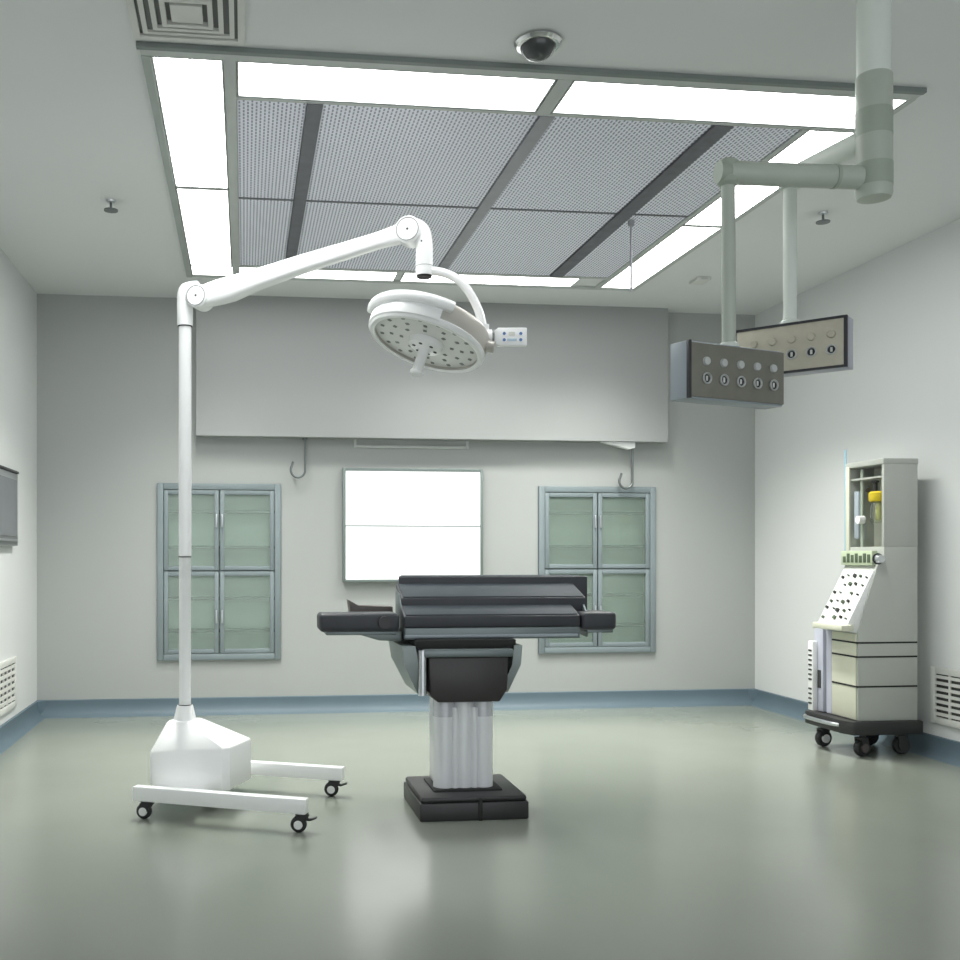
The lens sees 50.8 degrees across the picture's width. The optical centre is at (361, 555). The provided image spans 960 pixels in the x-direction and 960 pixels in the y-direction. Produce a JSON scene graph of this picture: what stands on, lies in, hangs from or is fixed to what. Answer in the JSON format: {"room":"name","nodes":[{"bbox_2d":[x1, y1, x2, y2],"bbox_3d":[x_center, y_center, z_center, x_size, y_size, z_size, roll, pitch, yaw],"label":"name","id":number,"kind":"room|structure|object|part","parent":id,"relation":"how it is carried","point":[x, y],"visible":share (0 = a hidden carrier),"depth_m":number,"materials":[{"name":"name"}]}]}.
{"room":"operating room","nodes":[
{"label":"operating room","id":0,"kind":"room"},
{"bbox_2d":[0,248,36,724],"bbox_3d":[-1.731,-0.336,2.349,0.150,2.812,8.670,0,0,-7],"label":"wall","id":1,"kind":"structure","parent":0,"point":[18,299],"depth_m":6.16,"materials":[{"name":"paint"}]},
{"bbox_2d":[0,656,16,716],"bbox_3d":[-2.051,0.750,5.780,0.014,0.300,0.440,0,0,-7],"label":"air vent","id":2,"kind":"object","parent":1,"relation":"in","point":[8,668],"visible":1,"depth_m":5.80,"materials":[{"name":"white metal"}]},
{"bbox_2d":[0,465,18,545],"bbox_3d":[-2.007,-0.280,5.544,0.046,0.440,0.780,0,0,-7],"label":"control panel","id":3,"kind":"object","parent":1,"relation":"attached to","point":[8,477],"visible":1,"depth_m":5.70,"materials":[{"name":"metal"}]},
{"bbox_2d":[0,465,18,473],"bbox_3d":[-2.010,-0.492,5.543,0.042,0.015,0.780,0,0,-7],"label":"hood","id":4,"kind":"object","parent":3,"relation":"attached to","point":[3,469],"depth_m":5.65,"materials":[{"name":"grey metal"}]},
{"bbox_3d":[-1.990,-0.092,5.546,0.011,0.012,0.720,0,0,-7],"label":"rail","id":5,"kind":"part","parent":3,"relation":"part of","materials":[{"name":"metal"}]},
{"bbox_2d":[0,700,44,754],"bbox_3d":[-1.623,1.014,2.352,0.065,0.112,8.650,0,0,-7],"label":"baseboard","id":6,"kind":"structure","parent":1,"relation":"attached to","point":[15,728],"depth_m":5.99,"materials":[{"name":"blue plastic"}]},
{"bbox_2d":[37,294,754,699],"bbox_3d":[0.334,-0.336,6.997,5.335,2.812,0.120,0,0,-7],"label":"wall","id":7,"kind":"structure","parent":0,"point":[108,366],"depth_m":6.84,"materials":[{"name":"paint"}]},
{"bbox_2d":[157,483,280,660],"bbox_3d":[-0.977,0.107,6.867,0.830,1.194,0.232,0,0,-7],"label":"cabinet","id":8,"kind":"object","parent":7,"relation":"attached to","point":[236,528],"visible":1,"depth_m":6.93,"materials":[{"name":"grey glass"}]},
{"bbox_3d":[-1.152,-0.174,6.759,0.366,0.542,0.030,0,0,-7],"label":"door","id":9,"kind":"part","parent":8,"relation":"part of","materials":[{"name":"clear glass"}]},
{"bbox_3d":[-1.152,0.382,6.759,0.366,0.554,0.030,0,0,-7],"label":"door","id":10,"kind":"part","parent":8,"relation":"part of","materials":[{"name":"glass"}]},
{"bbox_2d":[169,510,274,513],"bbox_3d":[-0.981,-0.305,6.900,0.798,0.020,0.134,0,0,-7],"label":"shelf","id":11,"kind":"object","parent":8,"relation":"attached to","point":[170,511],"depth_m":6.85,"materials":[{"name":"clear glass"}]},
{"bbox_2d":[169,546,274,548],"bbox_3d":[-0.981,-0.060,6.900,0.798,0.020,0.134,0,0,-7],"label":"shelf","id":12,"kind":"object","parent":8,"relation":"attached to","point":[170,547],"depth_m":6.84,"materials":[{"name":"glass"}]},
{"bbox_2d":[169,596,274,599],"bbox_3d":[-0.981,0.292,6.900,0.798,0.020,0.134,0,0,-7],"label":"shelf","id":13,"kind":"object","parent":8,"relation":"attached to","point":[170,597],"depth_m":6.85,"materials":[{"name":"clear glass"}]},
{"bbox_2d":[169,628,274,632],"bbox_3d":[-0.981,0.513,6.900,0.798,0.020,0.134,0,0,-7],"label":"shelf","id":14,"kind":"object","parent":8,"relation":"attached to","point":[171,630],"depth_m":6.86,"materials":[{"name":"glass"}]},
{"bbox_3d":[-0.781,-0.174,6.802,0.366,0.542,0.030,0,0,-7],"label":"door","id":15,"kind":"part","parent":8,"relation":"part of","materials":[{"name":"clear glass"}]},
{"bbox_3d":[-0.781,0.382,6.802,0.366,0.554,0.030,0,0,-7],"label":"door","id":16,"kind":"part","parent":8,"relation":"part of","materials":[{"name":"glass"}]},
{"bbox_2d":[37,688,757,717],"bbox_3d":[0.347,1.014,6.883,5.035,0.112,0.110,0,0,-7],"label":"baseboard","id":17,"kind":"structure","parent":7,"relation":"attached to","point":[143,707],"depth_m":6.87,"materials":[{"name":"blue plastic"}]},
{"bbox_2d":[353,439,468,448],"bbox_3d":[0.344,-0.845,6.930,0.810,0.200,0.014,0,0,-7],"label":"wall panel","id":18,"kind":"object","parent":7,"relation":"attached to","point":[408,444],"visible":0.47,"depth_m":6.93,"materials":[{"name":"paint"}]},
{"bbox_2d":[342,468,482,581],"bbox_3d":[0.353,-0.212,6.916,0.980,0.784,0.045,0,0,-7],"label":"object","id":19,"kind":"object","parent":7,"relation":"attached to","point":[396,522],"visible":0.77,"depth_m":6.90,"materials":[{"name":"white"}]},
{"bbox_2d":[538,486,655,653],"bbox_3d":[1.657,0.098,7.176,0.857,1.177,0.232,0,0,-7],"label":"upper cabinet","id":20,"kind":"object","parent":7,"relation":"attached to","point":[606,536],"visible":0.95,"depth_m":7.20,"materials":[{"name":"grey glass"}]},
{"bbox_3d":[1.474,-0.179,7.067,0.380,0.534,0.030,0,0,-7],"label":"door","id":21,"kind":"part","parent":20,"relation":"part of","materials":[{"name":"glass"}]},
{"bbox_3d":[1.474,0.368,7.067,0.380,0.545,0.030,0,0,-7],"label":"door","id":22,"kind":"part","parent":20,"relation":"part of","materials":[{"name":"glass"}]},
{"bbox_2d":[549,511,643,514],"bbox_3d":[1.653,-0.309,7.209,0.825,0.020,0.134,0,0,-7],"label":"shelf","id":23,"kind":"object","parent":20,"relation":"attached to","point":[550,512],"depth_m":7.16,"materials":[{"name":"clear glass"}]},
{"bbox_2d":[549,545,643,547],"bbox_3d":[1.653,-0.067,7.209,0.825,0.020,0.134,0,0,-7],"label":"shelf","id":24,"kind":"object","parent":20,"relation":"attached to","point":[550,546],"depth_m":7.14,"materials":[{"name":"clear glass"}]},
{"bbox_2d":[587,593,643,596],"bbox_3d":[1.653,0.280,7.209,0.825,0.020,0.134,0,0,-7],"label":"shelf","id":25,"kind":"object","parent":20,"relation":"attached to","point":[588,594],"depth_m":7.18,"materials":[{"name":"clear glass"}]},
{"bbox_3d":[1.859,-0.179,7.112,0.380,0.534,0.030,0,0,-7],"label":"door","id":26,"kind":"part","parent":20,"relation":"part of","materials":[{"name":"glass"}]},
{"bbox_3d":[1.859,0.368,7.112,0.380,0.545,0.030,0,0,-7],"label":"door","id":27,"kind":"part","parent":20,"relation":"part of","materials":[{"name":"green glass"}]},
{"bbox_2d":[616,623,643,626],"bbox_3d":[1.653,0.498,7.209,0.825,0.020,0.134,0,0,-7],"label":"shelf","id":28,"kind":"object","parent":20,"relation":"attached to","point":[617,624],"depth_m":7.18,"materials":[{"name":"green glass"}]},
{"bbox_2d":[196,296,667,443],"bbox_3d":[0.516,-1.272,6.897,3.275,0.940,0.120,0,0,-7],"label":"wall","id":29,"kind":"structure","parent":0,"point":[275,367],"depth_m":6.83,"materials":[{"name":"paint"}]},
{"bbox_2d":[290,438,307,477],"bbox_3d":[-0.430,-0.664,6.786,0.122,0.276,0.036,0,0,-7],"label":"hook","id":30,"kind":"object","parent":29,"relation":"hanging from","point":[304,439],"visible":1,"depth_m":6.78,"materials":[{"name":"metal"}]},
{"bbox_2d":[599,442,634,488],"bbox_3d":[1.803,-0.636,7.048,0.251,0.333,0.060,0,0,-7],"label":"hook","id":31,"kind":"object","parent":29,"relation":"hanging from","point":[623,445],"visible":1,"depth_m":7.04,"materials":[{"name":"metal"}]},
{"bbox_2d":[0,705,959,959],"bbox_3d":[0.816,1.120,2.890,5.635,0.100,9.150,0,0,-7],"label":"floor","id":32,"kind":"structure","parent":0,"point":[697,832],"depth_m":3.65,"materials":[{"name":"green"}]},
{"bbox_2d":[133,216,526,832],"bbox_3d":[-0.121,-0.148,4.147,1.580,2.437,0.642,0,0,17],"label":"lamp","id":33,"kind":"object","parent":32,"relation":"on","point":[194,761],"visible":1,"depth_m":4.16,"materials":[{"name":"white metal"}]},
{"bbox_3d":[-0.571,0.968,3.978,0.750,0.059,0.042,0,0,17],"label":"rail","id":34,"kind":"part","parent":33,"relation":"part of","materials":[{"name":"white metal"}]},
{"bbox_3d":[-0.418,0.968,4.548,0.703,0.059,0.042,0,0,17],"label":"rail","id":35,"kind":"part","parent":33,"relation":"part of","materials":[{"name":"white metal"}]},
{"bbox_3d":[-0.251,-1.214,4.187,0.930,0.278,0.072,0,0,17],"label":"arm","id":36,"kind":"part","parent":33,"relation":"part of","materials":[{"name":"white metal"}]},
{"bbox_3d":[-0.201,1.017,3.870,0.054,0.015,0.024,0,0,5],"label":"brake lever","id":37,"kind":"part","parent":33,"relation":"part of","materials":[{"name":"black plastic"}]},
{"bbox_3d":[0.233,-0.779,4.010,0.060,0.116,0.060,16,-11,15],"label":"handle","id":38,"kind":"part","parent":33,"relation":"part of","materials":[{"name":"white plastic"}]},
{"bbox_3d":[0.261,-0.863,4.026,0.427,0.006,0.427,16,-11,15],"label":"plate","id":39,"kind":"part","parent":33,"relation":"part of","materials":[{"name":"white plastic"}]},
{"bbox_2d":[317,575,615,821],"bbox_3d":[0.431,0.580,4.389,1.269,0.980,0.703,0,0,-7],"label":"table","id":40,"kind":"object","parent":32,"relation":"on","point":[451,638],"visible":1,"depth_m":4.17,"materials":[{"name":"black leather"}]},
{"bbox_3d":[-0.009,0.321,4.213,0.294,0.015,0.130,0,0,-7],"label":"board plate","id":41,"kind":"part","parent":40,"relation":"part of","materials":[{"name":"grey metal"}]},
{"bbox_3d":[0.092,0.275,4.142,0.052,0.052,0.035,0,0,-7],"label":"arm knob","id":42,"kind":"part","parent":40,"relation":"part of","materials":[{"name":"black plastic"}]},
{"bbox_3d":[0.165,0.247,4.294,0.010,0.202,0.229,0,0,-7],"label":"plate","id":43,"kind":"part","parent":40,"relation":"part of","materials":[{"name":"grey metal"}]},
{"bbox_3d":[0.416,0.399,4.283,0.375,0.033,0.390,0,0,-7],"label":"housing lid","id":44,"kind":"part","parent":40,"relation":"part of","materials":[{"name":"grey metal"}]},
{"bbox_3d":[0.519,0.317,4.471,0.750,0.062,0.560,0,0,-7],"label":"frame","id":45,"kind":"part","parent":40,"relation":"part of","materials":[{"name":"grey metal"}]},
{"bbox_3d":[0.545,0.334,4.188,0.740,0.012,0.008,0,0,-7],"label":"frame rail","id":46,"kind":"part","parent":40,"relation":"part of","materials":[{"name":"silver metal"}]},
{"bbox_3d":[0.958,0.247,4.387,0.010,0.202,0.229,0,0,-7],"label":"plate","id":47,"kind":"part","parent":40,"relation":"part of","materials":[{"name":"grey metal"}]},
{"bbox_3d":[1.009,0.321,4.332,0.115,0.015,0.130,0,0,-7],"label":"board plate","id":48,"kind":"part","parent":40,"relation":"part of","materials":[{"name":"grey metal"}]},
{"bbox_2d":[803,450,922,756],"bbox_3d":[2.733,0.235,5.490,0.460,1.670,0.437,0,0,-7],"label":"machine","id":49,"kind":"object","parent":32,"relation":"on","point":[862,657],"visible":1,"depth_m":5.33,"materials":[{"name":"metal"}]},
{"bbox_3d":[2.594,0.640,5.551,0.004,0.460,0.051,0,0,-7],"label":"edge panel","id":50,"kind":"part","parent":49,"relation":"part of","materials":[{"name":"white plastic"}]},
{"bbox_3d":[2.609,0.642,5.412,0.006,0.455,0.218,0,0,-7],"label":"panel","id":51,"kind":"part","parent":49,"relation":"part of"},
{"bbox_3d":[2.733,-0.265,5.623,0.011,0.470,0.032,0,0,-7],"label":"post","id":52,"kind":"part","parent":49,"relation":"part of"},
{"bbox_3d":[2.772,-0.265,5.541,0.018,0.430,0.018,0,0,-7],"label":"post","id":53,"kind":"part","parent":49,"relation":"part of","materials":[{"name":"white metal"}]},
{"bbox_3d":[2.772,-0.365,5.481,0.028,0.037,0.042,0,0,20],"label":"valve knob","id":54,"kind":"part","parent":49,"relation":"part of","materials":[{"name":"plastic"}]},
{"bbox_2d":[870,501,875,522],"bbox_3d":[2.797,-0.237,5.413,0.084,0.115,0.084,0,0,-7],"label":"bottle","id":55,"kind":"object","parent":49,"relation":"on","point":[872,502],"depth_m":5.44,"materials":[{"name":"clear glass"}]},
{"bbox_2d":[874,468,881,546],"bbox_3d":[2.912,-0.270,5.493,0.015,0.440,0.292,0,0,-7],"label":"tube","id":56,"kind":"object","parent":49,"relation":"attached to","point":[877,471],"depth_m":5.60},
{"bbox_3d":[2.737,0.015,5.286,0.048,0.048,0.031,0,0,-7],"label":"knob","id":57,"kind":"part","parent":49,"relation":"part of","materials":[{"name":"metal"}]},
{"bbox_2d":[846,458,917,546],"bbox_3d":[2.847,-0.285,5.485,0.202,0.470,0.336,0,0,-7],"label":"cabinet","id":58,"kind":"object","parent":49,"relation":"attached to","point":[882,494],"depth_m":5.33,"materials":[{"name":"white metal"}]},
{"bbox_2d":[0,0,959,314],"bbox_3d":[0.816,-1.802,2.890,5.635,0.120,9.150,0,0,-7],"label":"ceiling","id":59,"kind":"structure","parent":0,"point":[78,132],"depth_m":3.89,"materials":[{"name":"paint"}]},
{"bbox_2d":[104,199,117,212],"bbox_3d":[-1.230,-1.716,4.901,0.068,0.052,0.068,0,0,-7],"label":"sprinkler","id":60,"kind":"object","parent":59,"relation":"attached to","point":[110,209],"visible":1,"depth_m":4.89,"materials":[{"name":"metal"}]},
{"bbox_2d":[141,55,191,276],"bbox_3d":[-0.907,-1.733,4.819,0.032,0.018,2.755,0,0,-7],"label":"trim","id":61,"kind":"structure","parent":59,"relation":"attached to","point":[147,63],"depth_m":4.26,"materials":[{"name":"grey metal"}]},
{"bbox_2d":[125,0,244,45],"bbox_3d":[-0.558,-1.732,3.182,0.370,0.020,0.370,0,0,-7],"label":"ceiling vent","id":62,"kind":"object","parent":59,"relation":"in","point":[191,21],"visible":1,"depth_m":3.23,"materials":[{"name":"white metal"}]},
{"bbox_2d":[151,56,227,188],"bbox_3d":[-0.678,-1.735,4.081,0.245,0.014,1.225,0,0,-7],"label":"recessed light","id":63,"kind":"object","parent":59,"relation":"in","point":[191,94],"visible":1,"depth_m":3.95,"materials":[{"name":"white plastic"}]},
{"bbox_2d":[176,186,231,266],"bbox_3d":[-0.826,-1.735,5.335,0.245,0.014,1.250,0,0,-7],"label":"recessed light","id":64,"kind":"object","parent":59,"relation":"in","point":[205,212],"visible":1,"depth_m":5.22,"materials":[{"name":"white plastic"}]},
{"bbox_2d":[190,265,232,275],"bbox_3d":[-0.909,-1.735,6.058,0.248,0.014,0.204,0,0,-7],"label":"recessed light","id":65,"kind":"object","parent":59,"relation":"in","point":[195,269],"depth_m":6.06,"materials":[{"name":"white plastic"}]},
{"bbox_2d":[239,199,292,265],"bbox_3d":[-0.532,-1.738,5.416,0.263,0.009,1.113,0,0,-7],"label":"ceiling panel","id":66,"kind":"object","parent":59,"relation":"attached to","point":[264,225],"visible":0.86,"depth_m":5.33,"materials":[{"name":"grey metal"}]},
{"bbox_2d":[237,100,305,198],"bbox_3d":[-0.404,-1.738,4.324,0.263,0.009,1.047,0,0,-7],"label":"ceiling panel","id":67,"kind":"object","parent":59,"relation":"attached to","point":[269,133],"visible":1,"depth_m":4.23,"materials":[{"name":"grey metal"}]},
{"bbox_2d":[285,104,322,258],"bbox_3d":[-0.306,-1.733,4.905,0.060,0.018,2.183,0,0,-7],"label":"trim","id":68,"kind":"structure","parent":59,"relation":"attached to","point":[313,113],"depth_m":4.51,"materials":[{"name":"grey metal"}]},
{"bbox_2d":[295,270,397,280],"bbox_3d":[-0.097,-1.735,6.156,0.616,0.014,0.199,0,0,-7],"label":"recessed light","id":69,"kind":"object","parent":59,"relation":"in","point":[316,274],"depth_m":6.17,"materials":[{"name":"white plastic"}]},
{"bbox_2d":[297,202,475,270],"bbox_3d":[0.085,-1.738,5.489,0.850,0.009,1.113,0,0,-7],"label":"ceiling panel","id":70,"kind":"object","parent":59,"relation":"attached to","point":[324,224],"visible":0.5,"depth_m":5.26,"materials":[{"name":"grey metal"}]},
{"bbox_2d":[237,61,556,111],"bbox_3d":[0.119,-1.735,3.694,1.151,0.014,0.270,0,0,-7],"label":"recessed light","id":71,"kind":"object","parent":59,"relation":"in","point":[254,79],"visible":1,"depth_m":3.69,"materials":[{"name":"white plastic"}]},
{"bbox_2d":[307,104,537,206],"bbox_3d":[0.213,-1.738,4.396,0.850,0.009,1.047,0,0,-7],"label":"ceiling panel","id":72,"kind":"object","parent":59,"relation":"attached to","point":[362,154],"visible":1,"depth_m":4.33,"materials":[{"name":"grey metal"}]},
{"bbox_2d":[239,197,687,217],"bbox_3d":[0.532,-1.736,4.971,2.273,0.012,0.016,0,0,-7],"label":"trim","id":73,"kind":"structure","parent":59,"relation":"attached to","point":[239,197],"depth_m":4.96,"materials":[{"name":"grey metal"}]},
{"bbox_2d":[400,273,580,286],"bbox_3d":[0.800,-1.735,6.264,1.110,0.014,0.195,0,0,-7],"label":"recessed light","id":74,"kind":"object","parent":59,"relation":"in","point":[406,277],"visible":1,"depth_m":6.28,"materials":[{"name":"white plastic"}]},
{"bbox_2d":[438,116,554,268],"bbox_3d":[0.602,-1.733,5.012,0.058,0.018,2.183,0,0,-7],"label":"trim","id":75,"kind":"structure","parent":59,"relation":"attached to","point":[542,123],"depth_m":4.64,"materials":[{"name":"grey metal"}]},
{"bbox_2d":[140,50,920,290],"bbox_3d":[0.509,-1.734,4.963,2.880,0.015,2.800,0,0,-7],"label":"trim","id":76,"kind":"structure","parent":59,"relation":"attached to","point":[911,97],"depth_m":3.63,"materials":[{"name":"grey metal"}]},
{"bbox_2d":[448,209,613,274],"bbox_3d":[0.897,-1.738,5.584,0.655,0.009,1.113,0,0,-7],"label":"ceiling panel","id":77,"kind":"object","parent":59,"relation":"attached to","point":[504,241],"visible":0.86,"depth_m":5.51,"materials":[{"name":"grey metal"}]},
{"bbox_2d":[136,41,926,94],"bbox_3d":[0.667,-1.733,3.561,2.885,0.018,0.022,0,0,-7],"label":"trim","id":78,"kind":"structure","parent":59,"relation":"attached to","point":[140,45],"depth_m":3.53,"materials":[{"name":"grey metal"}]},
{"bbox_2d":[514,29,561,61],"bbox_3d":[0.596,-1.712,3.386,0.160,0.061,0.160,0,0,-7],"label":"dome camera","id":79,"kind":"object","parent":59,"relation":"attached to","point":[539,45],"visible":1,"depth_m":3.35,"materials":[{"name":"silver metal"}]},
{"bbox_2d":[224,60,854,288],"bbox_3d":[0.649,-1.734,4.985,2.597,0.015,2.720,0,0,-7],"label":"trim","id":80,"kind":"structure","parent":59,"relation":"attached to","point":[231,97],"depth_m":4.06,"materials":[{"name":"grey metal"}]},
{"bbox_2d":[536,79,572,113],"bbox_3d":[0.723,-1.734,3.765,0.055,0.016,0.280,0,0,-7],"label":"trim","id":81,"kind":"structure","parent":59,"relation":"attached to","point":[560,86],"depth_m":3.76,"materials":[{"name":"grey metal"}]},
{"bbox_2d":[491,117,711,212],"bbox_3d":[1.025,-1.738,4.492,0.655,0.009,1.047,0,0,-7],"label":"ceiling panel","id":82,"kind":"object","parent":59,"relation":"attached to","point":[577,164],"visible":0.93,"depth_m":4.42,"materials":[{"name":"grey metal"}]},
{"bbox_2d":[564,215,684,276],"bbox_3d":[1.451,-1.738,5.649,0.290,0.009,1.113,0,0,-7],"label":"ceiling panel","id":83,"kind":"object","parent":59,"relation":"attached to","point":[613,252],"visible":1,"depth_m":5.58,"materials":[{"name":"grey metal"}]},
{"bbox_2d":[628,220,634,291],"bbox_3d":[1.391,-1.554,5.170,0.036,0.375,0.036,0,0,-7],"label":"hanging rod","id":84,"kind":"object","parent":59,"relation":"hanging from","point":[630,222],"visible":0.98,"depth_m":5.16,"materials":[{"name":"white metal"}]},
{"bbox_3d":[1.391,-1.540,5.170,0.012,0.345,0.012,0,0,-7],"label":"rod","id":85,"kind":"part","parent":84,"relation":"part of","materials":[{"name":"white metal"}]},
{"bbox_2d":[628,220,634,226],"bbox_3d":[1.391,-1.722,5.170,0.036,0.040,0.036,0,0,-7],"label":"mount","id":86,"kind":"object","parent":84,"relation":"attached to","point":[630,222],"depth_m":5.16,"materials":[{"name":"grey metal"}]},
{"bbox_2d":[550,125,733,276],"bbox_3d":[1.327,-1.733,5.097,0.078,0.018,2.183,0,0,-7],"label":"trim","id":87,"kind":"structure","parent":59,"relation":"attached to","point":[714,133],"depth_m":4.75,"materials":[{"name":"grey metal"}]},
{"bbox_2d":[600,225,720,288],"bbox_3d":[1.717,-1.735,5.855,0.224,0.014,1.210,0,0,-7],"label":"recessed light","id":88,"kind":"object","parent":59,"relation":"in","point":[685,238],"visible":0.89,"depth_m":5.74,"materials":[{"name":"white plastic"}]},
{"bbox_2d":[689,276,710,284],"bbox_3d":[2.127,-1.731,6.290,0.090,0.022,0.123,0,0,-7],"label":"ceiling sensor","id":89,"kind":"object","parent":59,"relation":"attached to","point":[698,280],"visible":1,"depth_m":6.27,"materials":[{"name":"white plastic"}]},
{"bbox_2d":[684,197,720,225],"bbox_3d":[1.798,-1.735,5.029,0.198,0.014,0.399,0,0,-7],"label":"recessed light","id":90,"kind":"object","parent":59,"relation":"in","point":[711,215],"depth_m":5.10,"materials":[{"name":"white plastic"}]},
{"bbox_2d":[635,126,799,215],"bbox_3d":[1.579,-1.738,4.557,0.290,0.009,1.047,0,0,-7],"label":"ceiling panel","id":91,"kind":"object","parent":59,"relation":"attached to","point":[692,188],"visible":0.86,"depth_m":4.45,"materials":[{"name":"grey metal"}]},
{"bbox_2d":[552,80,908,128],"bbox_3d":[1.406,-1.735,3.845,1.310,0.014,0.270,0,0,-7],"label":"recessed light","id":92,"kind":"object","parent":59,"relation":"in","point":[595,98],"visible":0.76,"depth_m":3.83,"materials":[{"name":"white plastic"}]},
{"bbox_2d":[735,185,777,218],"bbox_3d":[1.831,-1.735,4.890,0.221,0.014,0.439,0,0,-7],"label":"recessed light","id":93,"kind":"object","parent":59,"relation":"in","point":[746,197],"depth_m":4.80,"materials":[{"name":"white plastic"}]},
{"bbox_2d":[670,0,893,408],"bbox_3d":[1.276,-1.089,2.880,0.563,1.307,0.681,0,0,38],"label":"pendant","id":94,"kind":"object","parent":59,"relation":"hanging from","point":[750,371],"visible":1,"depth_m":2.86,"materials":[{"name":"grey metal"}]},
{"bbox_2d":[702,372,711,383],"bbox_3d":[0.957,-0.493,2.769,0.033,0.033,0.008,0,0,-26],"label":"socket","id":95,"kind":"object","parent":94,"relation":"attached to","point":[706,376],"depth_m":2.77,"materials":[{"name":"silver metal"}]},
{"bbox_2d":[720,374,728,385],"bbox_3d":[1.014,-0.493,2.797,0.033,0.033,0.008,0,0,-26],"label":"socket","id":96,"kind":"object","parent":94,"relation":"attached to","point":[724,378],"depth_m":2.80,"materials":[{"name":"white plastic"}]},
{"bbox_3d":[1.062,-0.515,2.829,0.360,0.150,0.008,0,0,-26],"label":"panel","id":97,"kind":"part","parent":94,"relation":"part of","materials":[{"name":"grey metal"}]},
{"bbox_2d":[737,376,745,386],"bbox_3d":[1.072,-0.493,2.825,0.033,0.033,0.008,0,0,-26],"label":"socket","id":98,"kind":"object","parent":94,"relation":"attached to","point":[741,380],"depth_m":2.83,"materials":[{"name":"silver metal"}]},
{"bbox_2d":[753,378,762,388],"bbox_3d":[1.130,-0.493,2.854,0.033,0.033,0.008,0,0,-26],"label":"socket","id":99,"kind":"object","parent":94,"relation":"attached to","point":[757,382],"depth_m":2.85,"materials":[{"name":"silver metal"}]},
{"bbox_2d":[770,379,778,390],"bbox_3d":[1.188,-0.493,2.882,0.033,0.033,0.008,0,0,-26],"label":"socket","id":100,"kind":"object","parent":94,"relation":"attached to","point":[774,383],"depth_m":2.88,"materials":[{"name":"silver metal"}]},
{"bbox_3d":[1.352,-0.657,3.158,0.328,0.148,0.008,0,0,40],"label":"panel","id":101,"kind":"part","parent":94,"relation":"part of","materials":[{"name":"beige metal"}]},
{"bbox_2d":[786,349,796,359],"bbox_3d":[1.352,-0.635,3.148,0.033,0.033,0.008,0,0,40],"label":"socket","id":102,"kind":"object","parent":94,"relation":"attached to","point":[791,354],"depth_m":3.15,"materials":[{"name":"black plastic"}]},
{"bbox_3d":[1.243,-1.096,2.878,0.395,0.066,0.066,0,0,-5],"label":"arm","id":103,"kind":"part","parent":94,"relation":"part of","materials":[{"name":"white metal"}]},
{"bbox_2d":[805,347,816,356],"bbox_3d":[1.397,-0.635,3.110,0.033,0.033,0.008,0,0,40],"label":"socket","id":104,"kind":"object","parent":94,"relation":"attached to","point":[809,351],"depth_m":3.11,"materials":[{"name":"black plastic"}]},
{"bbox_3d":[1.425,-1.213,3.045,0.064,0.078,0.317,0,0,-22],"label":"arm","id":105,"kind":"part","parent":94,"relation":"part of","materials":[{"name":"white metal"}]},
{"bbox_2d":[826,344,836,354],"bbox_3d":[1.442,-0.635,3.072,0.033,0.033,0.008,0,0,40],"label":"socket","id":106,"kind":"object","parent":94,"relation":"attached to","point":[831,349],"depth_m":3.07,"materials":[{"name":"plastic"}]},
{"bbox_2d":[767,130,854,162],"bbox_3d":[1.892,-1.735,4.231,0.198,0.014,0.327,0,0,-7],"label":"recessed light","id":107,"kind":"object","parent":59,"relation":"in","point":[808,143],"depth_m":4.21,"materials":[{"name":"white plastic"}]},
{"bbox_2d":[816,211,829,224],"bbox_3d":[2.339,-1.716,5.074,0.068,0.052,0.068,0,0,-7],"label":"sprinkler","id":108,"kind":"object","parent":59,"relation":"attached to","point":[823,221],"visible":1,"depth_m":5.07,"materials":[{"name":"metal"}]},
{"bbox_2d":[755,218,959,741],"bbox_3d":[3.419,-0.336,2.954,0.150,2.812,8.670,0,0,-7],"label":"wall","id":109,"kind":"structure","parent":0,"point":[900,397],"depth_m":5.92,"materials":[{"name":"paint"}]},
{"bbox_2d":[751,689,959,766],"bbox_3d":[3.313,1.014,2.932,0.065,0.112,8.650,0,0,-7],"label":"baseboard","id":110,"kind":"structure","parent":109,"relation":"attached to","point":[938,748],"depth_m":5.50,"materials":[{"name":"blue plastic"}]},
{"bbox_2d":[930,666,959,728],"bbox_3d":[3.082,0.740,5.114,0.014,0.300,0.500,0,0,-7],"label":"air vent","id":111,"kind":"object","parent":109,"relation":"in","point":[944,682],"visible":1,"depth_m":5.25,"materials":[{"name":"white metal"}]}
]}

